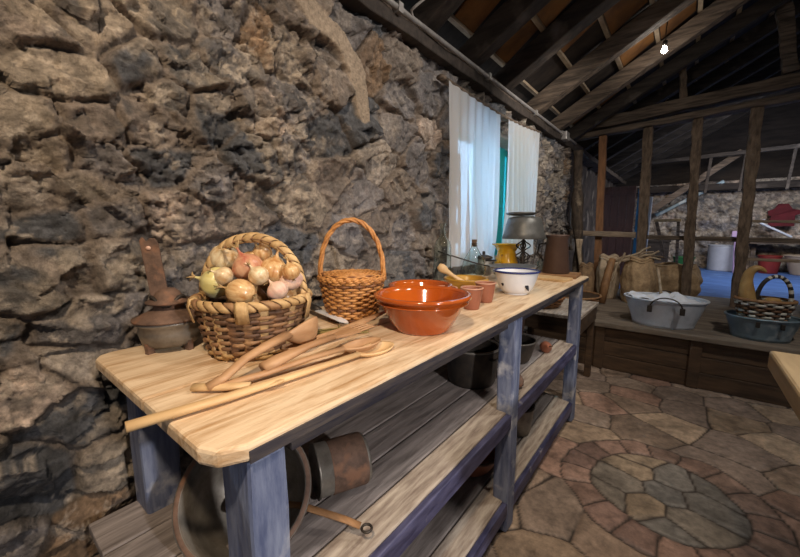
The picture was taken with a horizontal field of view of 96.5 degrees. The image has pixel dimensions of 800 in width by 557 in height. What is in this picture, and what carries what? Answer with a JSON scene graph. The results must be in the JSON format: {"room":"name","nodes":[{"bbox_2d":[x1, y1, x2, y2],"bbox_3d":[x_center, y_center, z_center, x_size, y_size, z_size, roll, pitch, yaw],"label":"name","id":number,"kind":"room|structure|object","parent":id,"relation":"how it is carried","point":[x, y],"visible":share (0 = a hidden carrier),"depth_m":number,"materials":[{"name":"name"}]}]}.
{"room":"historic interior","nodes":[
{"label":"historic interior","id":0,"kind":"room"},
{"bbox_2d":[0,0,571,556],"bbox_3d":[0.438,-0.187,2.341,0.142,2.055,5.019,6,10,38],"label":"wall","id":1,"kind":"structure","parent":0,"point":[189,126],"depth_m":0.94,"materials":[{"name":"stone"}]},
{"bbox_2d":[451,131,526,274],"bbox_3d":[0.631,-0.612,2.759,0.290,1.060,1.340,6,10,38],"label":"window","id":2,"kind":"structure","parent":1,"relation":"in","point":[503,137],"depth_m":3.04,"materials":[{"name":"paint"}]},
{"bbox_2d":[494,147,504,254],"bbox_3d":[0.719,-0.625,2.880,0.035,0.890,0.540,6,10,38],"label":"shutter","id":3,"kind":"object","parent":2,"relation":"attached to","point":[502,149],"depth_m":3.04,"materials":[{"name":"teal paint"}]},
{"bbox_2d":[436,74,541,133],"bbox_3d":[0.695,-1.132,2.441,0.048,0.079,1.582,6,10,38],"label":"pole","id":4,"kind":"object","parent":1,"relation":"attached to","point":[442,78],"visible":0.55,"depth_m":2.12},
{"bbox_2d":[449,81,499,267],"bbox_3d":[0.469,-0.575,2.159,0.069,0.974,0.660,6,10,38],"label":"curtain","id":5,"kind":"object","parent":4,"relation":"hanging from","point":[474,129],"visible":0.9,"depth_m":2.11,"materials":[{"name":"white fabric"}]},
{"bbox_2d":[502,120,539,255],"bbox_3d":[0.967,-0.680,2.783,0.071,1.007,0.670,7,10,39],"label":"curtain","id":6,"kind":"object","parent":4,"relation":"hanging from","point":[523,143],"visible":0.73,"depth_m":2.73,"materials":[{"name":"white fabric"}]},
{"bbox_2d":[339,0,799,186],"bbox_3d":[4.049,-2.300,1.972,6.705,2.337,10.605,6,10,38],"label":"ceiling","id":7,"kind":"structure","parent":0,"point":[580,64],"depth_m":3.05,"materials":[{"name":"brown wood"}]},
{"bbox_2d":[382,0,576,144],"bbox_3d":[0.478,-1.248,2.147,0.041,0.040,4.800,6,10,38],"label":"conduit","id":8,"kind":"object","parent":7,"relation":"attached to","point":[397,7],"visible":0.93,"depth_m":1.93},
{"bbox_2d":[561,131,569,141],"bbox_3d":[1.674,-1.442,3.624,0.065,0.080,0.120,6,10,38],"label":"junction box","id":9,"kind":"object","parent":8,"relation":"attached to","point":[566,137],"visible":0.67,"depth_m":3.58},
{"bbox_2d":[661,21,667,53],"bbox_3d":[2.053,-1.877,2.757,0.038,0.256,0.038,6,10,38],"label":"lamp","id":10,"kind":"object","parent":7,"relation":"hanging from","point":[665,42],"visible":0.98,"depth_m":2.76,"materials":[{"name":"white"}]},
{"bbox_2d":[608,149,743,238],"bbox_3d":[4.930,-1.447,6.545,1.878,1.543,0.087,6,10,38],"label":"brace","id":11,"kind":"object","parent":7,"relation":"attached to","point":[728,160],"visible":0.43,"depth_m":6.33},
{"bbox_2d":[575,92,799,141],"bbox_3d":[3.493,-1.576,3.089,3.808,0.226,0.155,6,10,38],"label":"tie beam","id":12,"kind":"structure","parent":7,"relation":"attached to","point":[785,99],"depth_m":3.48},
{"bbox_2d":[589,72,799,131],"bbox_3d":[3.499,-1.728,3.076,3.815,0.376,0.136,6,10,38],"label":"tie beam","id":13,"kind":"structure","parent":7,"relation":"attached to","point":[789,81],"depth_m":3.45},
{"bbox_2d":[679,69,687,98],"bbox_3d":[2.832,-2.003,3.570,0.103,0.420,0.072,6,10,38],"label":"strut","id":14,"kind":"object","parent":13,"relation":"on","point":[683,93],"visible":0.55,"depth_m":3.55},
{"bbox_2d":[774,0,799,74],"bbox_3d":[3.382,-2.098,3.117,0.205,0.605,0.094,6,10,38],"label":"strut","id":15,"kind":"object","parent":13,"relation":"on","point":[785,19],"visible":0.86,"depth_m":3.09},
{"bbox_2d":[651,144,799,164],"bbox_3d":[5.909,-1.966,5.301,3.605,0.154,0.067,6,10,38],"label":"beam","id":16,"kind":"structure","parent":7,"relation":"attached to","point":[784,147],"depth_m":5.76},
{"bbox_2d":[703,158,712,192],"bbox_3d":[5.138,-1.731,5.952,0.070,0.603,0.044,6,10,38],"label":"strut","id":17,"kind":"object","parent":16,"relation":"attached to","point":[710,159],"visible":1,"depth_m":5.94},
{"bbox_2d":[737,154,744,191],"bbox_3d":[5.466,-1.693,5.694,0.071,0.602,0.042,6,10,38],"label":"strut","id":18,"kind":"object","parent":16,"relation":"attached to","point":[741,175],"visible":0.66,"depth_m":5.70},
{"bbox_2d":[785,148,797,188],"bbox_3d":[5.882,-1.648,5.368,0.072,0.603,0.042,6,10,38],"label":"strut","id":19,"kind":"object","parent":16,"relation":"attached to","point":[794,153],"visible":1,"depth_m":5.36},
{"bbox_2d":[567,155,615,271],"bbox_3d":[3.269,-0.753,6.181,0.290,2.100,4.580,6,10,38],"label":"wall","id":20,"kind":"structure","parent":0,"point":[589,180],"depth_m":5.86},
{"bbox_2d":[482,363,799,556],"bbox_3d":[1.423,1.075,0.791,3.744,0.014,3.960,6,10,38],"label":"floor","id":21,"kind":"structure","parent":0,"point":[643,466],"depth_m":1.68,"materials":[{"name":"stone"}]},
{"bbox_2d":[89,270,588,556],"bbox_3d":[0.206,0.520,1.539,0.610,0.882,2.270,6,10,38],"label":"work table","id":22,"kind":"object","parent":21,"relation":"on","point":[425,434],"visible":0.83,"depth_m":0.87,"materials":[{"name":"brown wood"}]},
{"bbox_2d":[130,237,200,354],"bbox_3d":[-0.561,0.035,0.864,0.156,0.269,0.156,6,10,38],"label":"lidded pot","id":23,"kind":"object","parent":22,"relation":"on","point":[169,324],"visible":0.92,"depth_m":0.84,"materials":[{"name":"ceramic"}]},
{"bbox_2d":[133,320,200,348],"bbox_3d":[-0.561,0.126,0.877,0.150,0.061,0.150,6,10,38],"label":"bowl","id":24,"kind":"object","parent":23,"relation":"attached to","point":[153,334],"depth_m":0.82,"materials":[{"name":"ceramic"}]},
{"bbox_2d":[190,379,283,391],"bbox_3d":[-0.290,0.192,0.643,0.161,0.018,0.029,0,8,-3],"label":"wooden spatula","id":25,"kind":"object","parent":22,"relation":"on","point":[195,387],"visible":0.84,"depth_m":0.63,"materials":[{"name":"brown wood"}]},
{"bbox_2d":[172,446,311,556],"bbox_3d":[-0.327,0.467,0.763,0.262,0.250,0.263,6,10,38],"label":"pan","id":26,"kind":"object","parent":22,"relation":"on","point":[199,520],"visible":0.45,"depth_m":0.77,"materials":[{"name":"grey metal"}]},
{"bbox_2d":[186,232,312,361],"bbox_3d":[-0.352,0.029,0.857,0.275,0.279,0.274,4,9,26],"label":"basket","id":27,"kind":"object","parent":22,"relation":"on","point":[230,331],"visible":0.88,"depth_m":0.77,"materials":[{"name":"wicker"}]},
{"bbox_2d":[186,267,226,297],"bbox_3d":[-0.430,0.008,0.821,0.099,0.071,0.071,3,9,21],"label":"onion","id":28,"kind":"object","parent":27,"relation":"in","point":[207,280],"visible":0.66,"depth_m":0.79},
{"bbox_2d":[206,267,234,285],"bbox_3d":[-0.401,-0.006,0.801,0.056,0.044,0.043,0,8,1],"label":"onion","id":29,"kind":"object","parent":28,"relation":"on","point":[223,276],"visible":0.91,"depth_m":0.79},
{"bbox_2d":[209,243,237,269],"bbox_3d":[-0.416,-0.053,0.857,0.089,0.072,0.067,7,10,39],"label":"garlic bulb","id":30,"kind":"object","parent":27,"relation":"in","point":[222,257],"visible":0.86,"depth_m":0.84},
{"bbox_2d":[213,279,257,303],"bbox_3d":[-0.354,0.028,0.780,0.101,0.058,0.059,6,10,35],"label":"onion","id":31,"kind":"object","parent":27,"relation":"in","point":[238,290],"visible":0.96,"depth_m":0.75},
{"bbox_2d":[226,285,267,302],"bbox_3d":[-0.367,0.035,0.858,0.092,0.137,0.092,6,10,38],"label":"onion","id":32,"kind":"object","parent":27,"relation":"in","point":[261,296],"visible":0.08,"depth_m":0.84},
{"bbox_2d":[230,239,262,280],"bbox_3d":[-0.353,-0.039,0.827,0.069,0.103,0.069,-7,11,-40],"label":"onion","id":33,"kind":"object","parent":32,"relation":"on","point":[240,270],"visible":0.66,"depth_m":0.81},
{"bbox_2d":[246,259,268,285],"bbox_3d":[-0.316,-0.013,0.793,0.045,0.060,0.047,-8,11,-43],"label":"onion","id":34,"kind":"object","parent":27,"relation":"in","point":[258,275],"visible":1,"depth_m":0.78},
{"bbox_2d":[267,279,287,299],"bbox_3d":[-0.277,0.023,0.803,0.049,0.054,0.052,-8,11,-43],"label":"garlic bulb","id":35,"kind":"object","parent":27,"relation":"in","point":[277,289],"visible":0.92,"depth_m":0.79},
{"bbox_2d":[268,288,297,300],"bbox_3d":[-0.283,0.031,0.880,0.080,0.115,0.080,6,10,38],"label":"onion","id":36,"kind":"object","parent":27,"relation":"in","point":[290,293],"visible":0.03,"depth_m":0.85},
{"bbox_2d":[261,247,285,286],"bbox_3d":[-0.302,-0.027,0.848,0.072,0.101,0.071,4,9,24],"label":"onion","id":37,"kind":"object","parent":36,"relation":"on","point":[274,264],"visible":0.59,"depth_m":0.82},
{"bbox_2d":[279,265,302,289],"bbox_3d":[-0.258,-0.004,0.843,0.055,0.068,0.055,6,10,37],"label":"garlic bulb","id":38,"kind":"object","parent":27,"relation":"in","point":[293,285],"visible":0.54,"depth_m":0.83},
{"bbox_2d":[282,256,299,281],"bbox_3d":[-0.250,-0.023,0.820,0.042,0.061,0.042,-1,8,-10],"label":"onion","id":39,"kind":"object","parent":38,"relation":"on","point":[290,271],"visible":1,"depth_m":0.81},
{"bbox_3d":[-0.323,-0.043,0.899,0.060,0.087,0.060,6,20,38],"label":"onion","id":40,"kind":"object","parent":27,"relation":"in","visible":0},
{"bbox_2d":[252,243,271,260],"bbox_3d":[-0.342,-0.072,0.886,0.048,0.071,0.047,6,10,37],"label":"onion","id":41,"kind":"object","parent":40,"relation":"on","point":[262,251],"visible":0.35,"depth_m":0.87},
{"bbox_2d":[125,341,393,432],"bbox_3d":[-0.207,0.190,0.696,0.527,0.026,0.054,-8,11,-43],"label":"wooden spoon","id":42,"kind":"object","parent":22,"relation":"on","point":[383,347],"visible":0.89,"depth_m":0.60,"materials":[{"name":"brown wood"}]},
{"bbox_2d":[205,316,317,390],"bbox_3d":[-0.268,0.143,0.763,0.064,0.076,0.320,3,9,20],"label":"ladle","id":43,"kind":"object","parent":22,"relation":"on","point":[306,332],"visible":0.91,"depth_m":0.75,"materials":[{"name":"brown wood"}]},
{"bbox_2d":[225,501,372,533],"bbox_3d":[-0.228,0.520,0.794,0.341,0.049,0.086,2,8,11],"label":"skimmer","id":44,"kind":"object","parent":22,"relation":"on","point":[313,509],"visible":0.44,"depth_m":0.79,"materials":[{"name":"brown wood"}]},
{"bbox_2d":[221,337,380,383],"bbox_3d":[-0.180,0.173,0.751,0.362,0.025,0.056,-8,11,-44],"label":"wooden spoon","id":45,"kind":"object","parent":22,"relation":"on","point":[355,345],"visible":0.88,"depth_m":0.76,"materials":[{"name":"brown wood"}]},
{"bbox_2d":[259,323,377,370],"bbox_3d":[-0.168,0.150,0.809,0.047,0.036,0.307,6,10,38],"label":"wooden fork","id":46,"kind":"object","parent":22,"relation":"on","point":[277,360],"visible":1,"depth_m":0.76,"materials":[{"name":"brown wood"}]},
{"bbox_2d":[310,303,348,323],"bbox_3d":[-0.239,0.104,1.127,0.030,0.026,0.271,-7,11,-41],"label":"kitchen knife","id":47,"kind":"object","parent":22,"relation":"on","point":[315,308],"visible":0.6,"depth_m":1.11,"materials":[{"name":"silver metal"}]},
{"bbox_2d":[281,311,385,350],"bbox_3d":[-0.149,0.135,0.940,0.046,0.037,0.368,6,10,38],"label":"wooden spoon","id":48,"kind":"object","parent":22,"relation":"on","point":[367,319],"visible":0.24,"depth_m":0.93,"materials":[{"name":"brown wood"}]},
{"bbox_2d":[308,432,371,500],"bbox_3d":[-0.158,0.484,0.934,0.133,0.134,0.134,-4,9,-26],"label":"pot","id":49,"kind":"object","parent":22,"relation":"on","point":[342,463],"visible":0.99,"depth_m":0.89,"materials":[{"name":"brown metal"}]},
{"bbox_2d":[317,325,368,334],"bbox_3d":[-0.169,0.142,1.000,0.160,0.021,0.068,-3,9,-19],"label":"straw bundle","id":50,"kind":"object","parent":22,"relation":"on","point":[320,331],"visible":0.22,"depth_m":0.99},
{"bbox_2d":[317,217,385,322],"bbox_3d":[-0.155,-0.033,1.146,0.221,0.322,0.221,3,9,20],"label":"wicker basket","id":51,"kind":"object","parent":22,"relation":"on","point":[348,294],"visible":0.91,"depth_m":1.09,"materials":[{"name":"wicker"}]},
{"bbox_2d":[388,279,452,286],"bbox_3d":[0.073,0.064,1.297,0.234,0.091,0.234,6,10,38],"label":"terracotta bowl","id":52,"kind":"object","parent":22,"relation":"on","point":[412,281],"visible":0.2,"depth_m":1.37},
{"bbox_2d":[374,285,471,335],"bbox_3d":[0.065,0.093,1.031,0.279,0.108,0.279,6,10,38],"label":"terracotta bowl","id":53,"kind":"object","parent":22,"relation":"on","point":[414,310],"visible":1,"depth_m":0.95,"materials":[{"name":"ceramic"}]},
{"bbox_2d":[433,223,450,281],"bbox_3d":[0.222,-0.130,1.866,0.092,0.314,0.092,6,10,38],"label":"glass bottle","id":54,"kind":"object","parent":22,"relation":"on","point":[442,247],"visible":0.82,"depth_m":1.83,"materials":[{"name":"white"}]},
{"bbox_2d":[443,275,488,288],"bbox_3d":[0.306,0.026,1.653,0.208,0.064,0.208,6,10,38],"label":"bowl","id":55,"kind":"object","parent":22,"relation":"on","point":[467,279],"visible":0.39,"depth_m":1.60,"materials":[{"name":"ceramic"}]},
{"bbox_2d":[437,263,462,279],"bbox_3d":[0.250,-0.015,1.683,0.153,0.114,0.042,0,8,-1],"label":"pestle","id":56,"kind":"object","parent":55,"relation":"in","point":[442,268],"visible":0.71,"depth_m":1.67,"materials":[{"name":"brown wood"}]},
{"bbox_2d":[460,285,483,309],"bbox_3d":[0.259,0.070,1.291,0.084,0.079,0.084,6,10,38],"label":"terracotta cup","id":57,"kind":"object","parent":22,"relation":"on","point":[476,291],"visible":0.82,"depth_m":1.26,"materials":[{"name":"ceramic"}]},
{"bbox_2d":[447,339,498,389],"bbox_3d":[0.330,0.375,1.593,0.267,0.168,0.244,6,10,38],"label":"stock pot","id":58,"kind":"object","parent":22,"relation":"on","point":[475,369],"visible":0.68,"depth_m":1.51,"materials":[{"name":"black metal"}]},
{"bbox_2d":[462,239,485,275],"bbox_3d":[0.425,-0.111,2.054,0.136,0.225,0.136,6,10,38],"label":"flask","id":59,"kind":"object","parent":22,"relation":"on","point":[468,268],"visible":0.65,"depth_m":2.01,"materials":[{"name":"white"}]},
{"bbox_2d":[469,448,494,476],"bbox_3d":[0.309,0.780,1.577,0.270,0.093,0.270,6,10,38],"label":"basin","id":60,"kind":"object","parent":22,"relation":"on","point":[487,464],"visible":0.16,"depth_m":1.48,"materials":[{"name":"ceramic"}]},
{"bbox_2d":[475,281,495,302],"bbox_3d":[0.337,0.053,1.413,0.084,0.079,0.084,6,10,38],"label":"terracotta cup","id":61,"kind":"object","parent":22,"relation":"on","point":[489,286],"visible":0.77,"depth_m":1.38,"materials":[{"name":"ceramic"}]},
{"bbox_2d":[482,251,496,275],"bbox_3d":[0.514,-0.090,2.171,0.112,0.150,0.199,1,8,4],"label":"lidded pot","id":62,"kind":"object","parent":22,"relation":"on","point":[488,259],"visible":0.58,"depth_m":2.17,"materials":[{"name":"grey metal"}]},
{"bbox_2d":[492,243,519,263],"bbox_3d":[0.692,-0.132,2.327,0.187,0.189,0.187,-2,8,-11],"label":"pot","id":63,"kind":"object","parent":22,"relation":"on","point":[506,253],"visible":0.74,"depth_m":2.27,"materials":[{"name":"ceramic"}]},
{"bbox_2d":[493,334,536,363],"bbox_3d":[0.592,0.365,1.846,0.216,0.117,0.216,6,10,38],"label":"pot","id":64,"kind":"object","parent":22,"relation":"on","point":[528,343],"visible":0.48,"depth_m":1.78,"materials":[{"name":"grey metal"}]},
{"bbox_2d":[493,267,540,294],"bbox_3d":[0.518,0.014,1.592,0.200,0.106,0.200,6,10,38],"label":"enamel bowl","id":65,"kind":"object","parent":22,"relation":"on","point":[511,280],"visible":1,"depth_m":1.53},
{"bbox_2d":[502,212,546,268],"bbox_3d":[0.759,-0.214,2.197,0.262,0.388,0.262,6,10,38],"label":"lamp","id":66,"kind":"object","parent":22,"relation":"on","point":[523,226],"visible":0.89,"depth_m":2.10,"materials":[{"name":"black metal"}]},
{"bbox_2d":[517,403,534,436],"bbox_3d":[0.598,0.713,1.839,0.178,0.152,0.178,6,10,38],"label":"jar","id":67,"kind":"object","parent":22,"relation":"on","point":[524,423],"visible":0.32,"depth_m":1.77,"materials":[{"name":"ceramic"}]},
{"bbox_2d":[539,341,552,352],"bbox_3d":[0.801,0.382,1.944,0.065,0.064,0.104,1,8,4],"label":"gourd","id":68,"kind":"object","parent":22,"relation":"on","point":[546,347],"visible":1,"depth_m":1.95,"materials":[{"name":"plant"}]},
{"bbox_2d":[537,274,572,282],"bbox_3d":[0.851,-0.002,2.026,0.120,0.016,0.210,-7,10,-40],"label":"chopping board","id":69,"kind":"object","parent":22,"relation":"on","point":[540,277],"visible":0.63,"depth_m":1.98,"materials":[{"name":"brown wood"}]},
{"bbox_2d":[539,271,580,278],"bbox_3d":[0.949,-0.026,2.181,0.260,0.020,0.200,6,10,35],"label":"chopping board","id":70,"kind":"object","parent":22,"relation":"on","point":[574,275],"visible":0.48,"depth_m":2.09,"materials":[{"name":"brown wood"}]},
{"bbox_2d":[537,234,569,273],"bbox_3d":[0.945,-0.151,2.163,0.164,0.233,0.156,-2,8,-12],"label":"jug","id":71,"kind":"object","parent":70,"relation":"on","point":[556,255],"visible":0.98,"depth_m":2.11,"materials":[{"name":"ceramic"}]},
{"bbox_3d":[0.623,-0.011,1.987,0.198,0.045,0.198,6,10,38],"label":"bowl","id":72,"kind":"object","parent":22,"relation":"on","visible":0},
{"bbox_2d":[451,255,536,272],"bbox_3d":[0.493,-0.088,1.932,0.534,0.124,0.260,-3,8,-18],"label":"frying pan","id":73,"kind":"object","parent":72,"relation":"on","point":[497,265],"visible":0.44,"depth_m":2.05,"materials":[{"name":"metal"}]},
{"bbox_2d":[524,298,598,376],"bbox_3d":[1.145,0.490,2.748,0.540,0.600,0.620,6,10,38],"label":"stand","id":74,"kind":"object","parent":21,"relation":"on","point":[556,319],"visible":0.29,"depth_m":2.52,"materials":[{"name":"brown wood"}]},
{"bbox_2d":[543,297,564,308],"bbox_3d":[1.038,0.160,2.646,0.338,0.076,0.338,6,10,38],"label":"woven basket","id":75,"kind":"object","parent":74,"relation":"on","point":[559,302],"visible":0.18,"depth_m":2.52,"materials":[{"name":"brown wicker"}]},
{"bbox_2d":[534,288,799,407],"bbox_3d":[3.236,0.552,3.023,3.750,0.400,2.042,6,10,38],"label":"raised platform","id":76,"kind":"object","parent":21,"relation":"on","point":[706,356],"visible":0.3,"depth_m":2.70,"materials":[{"name":"wood"}]},
{"bbox_2d":[571,150,583,271],"bbox_3d":[2.008,-0.605,4.001,0.235,1.641,0.194,6,10,38],"label":"post","id":77,"kind":"object","parent":76,"relation":"on","point":[577,200],"visible":0.7,"depth_m":3.94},
{"bbox_2d":[565,290,601,301],"bbox_3d":[1.622,0.215,3.397,0.517,0.156,0.517,-7,11,-42],"label":"woven basket","id":78,"kind":"object","parent":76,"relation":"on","point":[587,295],"visible":0.16,"depth_m":3.38,"materials":[{"name":"brown wicker"}]},
{"bbox_2d":[579,262,594,291],"bbox_3d":[2.008,0.028,3.860,0.184,0.405,0.164,-7,11,-42],"label":"burlap sack","id":79,"kind":"object","parent":76,"relation":"on","point":[585,269],"visible":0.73,"depth_m":3.79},
{"bbox_2d":[593,135,606,292],"bbox_3d":[2.317,-0.716,4.139,0.134,1.803,0.065,6,10,38],"label":"post","id":80,"kind":"object","parent":76,"relation":"on","point":[602,149],"visible":0.68,"depth_m":4.09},
{"bbox_2d":[595,253,619,298],"bbox_3d":[2.291,-0.029,3.951,0.276,0.490,0.239,-6,10,-39],"label":"burlap sack","id":81,"kind":"object","parent":76,"relation":"on","point":[603,258],"visible":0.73,"depth_m":3.88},
{"bbox_2d":[599,258,615,302],"bbox_3d":[2.124,0.022,3.677,0.177,0.471,0.080,-4,9,-24],"label":"log","id":82,"kind":"object","parent":76,"relation":"on","point":[605,282],"visible":0.95,"depth_m":3.65,"materials":[{"name":"brown wood"}]},
{"bbox_2d":[608,252,625,289],"bbox_3d":[2.209,-0.020,3.703,0.199,0.507,0.036,3,8,19],"label":"branch","id":83,"kind":"object","parent":76,"relation":"on","point":[623,255],"visible":0.67,"depth_m":3.68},
{"bbox_2d":[620,256,656,302],"bbox_3d":[2.468,0.008,3.694,0.319,0.490,0.316,3,9,22],"label":"burlap sack","id":84,"kind":"object","parent":76,"relation":"on","point":[638,275],"visible":0.8,"depth_m":3.58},
{"bbox_2d":[606,246,650,262],"bbox_3d":[2.333,-0.233,3.654,0.381,0.204,0.036,4,9,25],"label":"branch","id":85,"kind":"object","parent":84,"relation":"on","point":[646,248],"visible":0.84,"depth_m":3.63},
{"bbox_2d":[615,251,654,261],"bbox_3d":[2.378,-0.220,3.631,0.355,0.128,0.040,4,9,28],"label":"branch","id":86,"kind":"object","parent":84,"relation":"on","point":[642,254],"visible":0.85,"depth_m":3.60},
{"bbox_2d":[636,127,653,255],"bbox_3d":[2.647,-0.690,3.880,0.144,1.835,0.084,6,10,38],"label":"post","id":87,"kind":"object","parent":76,"relation":"on","point":[647,140],"visible":0.77,"depth_m":3.82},
{"bbox_2d":[568,230,635,237],"bbox_3d":[2.273,-0.513,4.101,0.734,0.084,0.052,6,10,38],"label":"rail","id":88,"kind":"object","parent":87,"relation":"attached to","point":[585,233],"visible":0.73,"depth_m":4.02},
{"bbox_2d":[624,290,710,329],"bbox_3d":[2.120,0.243,2.874,0.560,0.254,0.472,6,10,38],"label":"tub","id":89,"kind":"object","parent":76,"relation":"on","point":[675,315],"visible":0.9,"depth_m":2.73,"materials":[{"name":"metal"}]},
{"bbox_2d":[628,291,704,302],"bbox_3d":[2.120,0.158,2.862,0.393,0.110,0.497,-7,11,-41],"label":"cloth","id":90,"kind":"object","parent":89,"relation":"in","point":[677,296],"visible":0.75,"depth_m":2.85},
{"bbox_2d":[656,268,662,293],"bbox_3d":[2.167,0.039,2.975,0.025,0.257,0.099,0,8,0],"label":"stick","id":91,"kind":"object","parent":90,"relation":"on","point":[658,270],"visible":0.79,"depth_m":2.97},
{"bbox_2d":[654,262,702,296],"bbox_3d":[3.036,0.015,4.022,0.483,0.383,0.583,-7,11,-42],"label":"burlap sack","id":92,"kind":"object","parent":76,"relation":"on","point":[670,272],"visible":0.48,"depth_m":3.83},
{"bbox_2d":[681,117,703,295],"bbox_3d":[2.961,-0.669,3.632,0.140,1.864,0.081,6,10,38],"label":"post","id":93,"kind":"object","parent":76,"relation":"on","point":[697,125],"visible":0.81,"depth_m":3.60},
{"bbox_2d":[729,106,764,307],"bbox_3d":[3.278,-0.651,3.380,0.126,1.892,0.088,6,10,38],"label":"post","id":94,"kind":"object","parent":76,"relation":"on","point":[753,148],"visible":0.84,"depth_m":3.34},
{"bbox_2d":[646,235,799,243],"bbox_3d":[3.368,-0.378,3.475,1.662,0.073,0.045,6,10,38],"label":"rail","id":95,"kind":"object","parent":94,"relation":"attached to","point":[656,237],"visible":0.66,"depth_m":3.55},
{"bbox_2d":[724,310,799,343],"bbox_3d":[2.546,0.339,2.520,0.406,0.163,0.328,5,10,32],"label":"tub","id":96,"kind":"object","parent":76,"relation":"on","point":[760,330],"visible":0.85,"depth_m":2.42,"materials":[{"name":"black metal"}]},
{"bbox_2d":[733,275,798,320],"bbox_3d":[2.546,0.127,2.490,0.326,0.315,0.260,5,9,32],"label":"basket","id":97,"kind":"object","parent":96,"relation":"in","point":[759,308],"visible":0.94,"depth_m":2.43,"materials":[{"name":"brown wicker"}]},
{"bbox_2d":[737,265,766,312],"bbox_3d":[2.476,0.080,2.529,0.117,0.350,0.108,-2,8,-11],"label":"gourd","id":98,"kind":"object","parent":97,"relation":"in","point":[746,285],"visible":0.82,"depth_m":2.51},
{"bbox_3d":[3.663,-0.631,3.074,0.122,1.939,0.104,6,10,38],"label":"post","id":99,"kind":"object","parent":76,"relation":"on","visible":0},
{"bbox_2d":[747,258,799,262],"bbox_3d":[3.674,-0.156,3.262,0.882,0.034,0.032,6,10,38],"label":"rail","id":100,"kind":"object","parent":99,"relation":"attached to","point":[748,259],"visible":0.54,"depth_m":3.36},
{"bbox_2d":[752,220,799,222],"bbox_3d":[3.674,-0.510,3.211,0.881,0.046,0.032,6,10,38],"label":"rail","id":101,"kind":"object","parent":99,"relation":"attached to","point":[753,221],"visible":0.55,"depth_m":3.33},
{"bbox_2d":[767,351,799,420],"bbox_3d":[1.127,0.689,0.342,1.100,0.880,0.620,6,10,38],"label":"side table","id":102,"kind":"object","parent":21,"relation":"on","point":[784,367],"visible":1,"depth_m":0.74,"materials":[{"name":"beige wood"}]},
{"bbox_2d":[617,177,799,271],"bbox_3d":[7.070,-0.885,5.973,6.380,1.660,0.264,6,10,38],"label":"wall","id":103,"kind":"structure","parent":0,"point":[717,211],"depth_m":6.71,"materials":[{"name":"stone"}]},
{"bbox_2d":[612,179,799,193],"bbox_3d":[6.979,-1.531,5.667,6.306,0.187,0.174,6,10,38],"label":"beam","id":104,"kind":"structure","parent":103,"relation":"attached to","point":[780,184],"depth_m":6.42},
{"bbox_2d":[655,180,724,216],"bbox_3d":[5.570,-1.530,6.898,1.010,0.650,0.055,6,10,38],"label":"brace","id":105,"kind":"object","parent":104,"relation":"attached to","point":[722,181],"visible":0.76,"depth_m":7.00,"materials":[{"name":"grey metal"}]},
{"bbox_2d":[767,204,799,225],"bbox_3d":[6.543,-1.084,6.095,0.390,0.380,0.074,6,10,38],"label":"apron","id":106,"kind":"object","parent":103,"relation":"hanging from","point":[781,211],"visible":0.89,"depth_m":6.08,"materials":[{"name":"red fabric"}]},
{"bbox_2d":[619,266,799,304],"bbox_3d":[5.959,0.176,4.611,6.300,0.100,3.880,6,10,38],"label":"floor","id":107,"kind":"structure","parent":0,"point":[715,283],"depth_m":4.92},
{"bbox_2d":[602,186,636,275],"bbox_3d":[3.224,-0.666,5.318,0.396,1.370,0.055,6,10,38],"label":"board panel","id":108,"kind":"object","parent":107,"relation":"on","point":[612,215],"visible":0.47,"depth_m":5.28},
{"bbox_2d":[632,189,638,253],"bbox_3d":[3.405,-0.617,5.145,0.050,1.320,0.050,6,10,38],"label":"plank","id":109,"kind":"object","parent":107,"relation":"on","point":[636,219],"visible":0.22,"depth_m":5.11,"materials":[{"name":"paint"}]},
{"bbox_2d":[615,239,670,262],"bbox_3d":[4.840,-0.522,7.264,1.040,0.540,0.280,6,10,38],"label":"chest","id":110,"kind":"object","parent":107,"relation":"on","point":[655,246],"visible":0.3,"depth_m":6.96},
{"bbox_2d":[646,197,652,250],"bbox_3d":[3.623,-0.583,5.265,0.080,1.221,0.040,6,10,38],"label":"plank","id":111,"kind":"object","parent":107,"relation":"on","point":[651,198],"visible":0.28,"depth_m":5.19,"materials":[{"name":"white"}]},
{"bbox_2d":[654,219,680,262],"bbox_3d":[3.944,-0.424,5.301,0.348,0.904,0.220,6,10,38],"label":"trestle","id":112,"kind":"object","parent":107,"relation":"on","point":[656,221],"visible":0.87,"depth_m":5.18,"materials":[{"name":"beige wood"}]},
{"bbox_2d":[706,244,733,271],"bbox_3d":[5.882,-0.379,6.514,0.456,0.465,0.456,6,10,38],"label":"bin","id":113,"kind":"object","parent":107,"relation":"on","point":[719,257],"visible":0.73,"depth_m":6.38,"materials":[{"name":"plastic"}]},
{"bbox_2d":[731,231,736,272],"bbox_3d":[5.766,-0.455,6.145,0.144,0.723,0.060,6,10,38],"label":"post","id":114,"kind":"object","parent":107,"relation":"on","point":[734,233],"visible":0.41,"depth_m":6.12,"materials":[{"name":"paint"}]},
{"bbox_2d":[757,255,783,273],"bbox_3d":[6.321,-0.242,6.118,0.316,0.305,0.316,6,10,38],"label":"bucket","id":115,"kind":"object","parent":107,"relation":"on","point":[771,267],"visible":0.75,"depth_m":6.02,"materials":[{"name":"plastic"}]},
{"bbox_2d":[748,242,799,267],"bbox_3d":[6.997,-0.312,5.741,2.050,0.550,0.270,6,10,38],"label":"table","id":116,"kind":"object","parent":107,"relation":"on","point":[754,244],"depth_m":6.34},
{"bbox_2d":[759,219,792,237],"bbox_3d":[6.404,-0.856,6.093,0.418,0.310,0.140,6,10,38],"label":"chute","id":117,"kind":"object","parent":116,"relation":"on","point":[763,224],"visible":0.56,"depth_m":6.05,"materials":[{"name":"metal"}]},
{"bbox_2d":[783,254,799,275],"bbox_3d":[6.642,-0.216,5.864,0.516,0.325,0.516,6,10,38],"label":"basin","id":118,"kind":"object","parent":107,"relation":"on","point":[793,268],"visible":0.84,"depth_m":5.86,"materials":[{"name":"plastic"}]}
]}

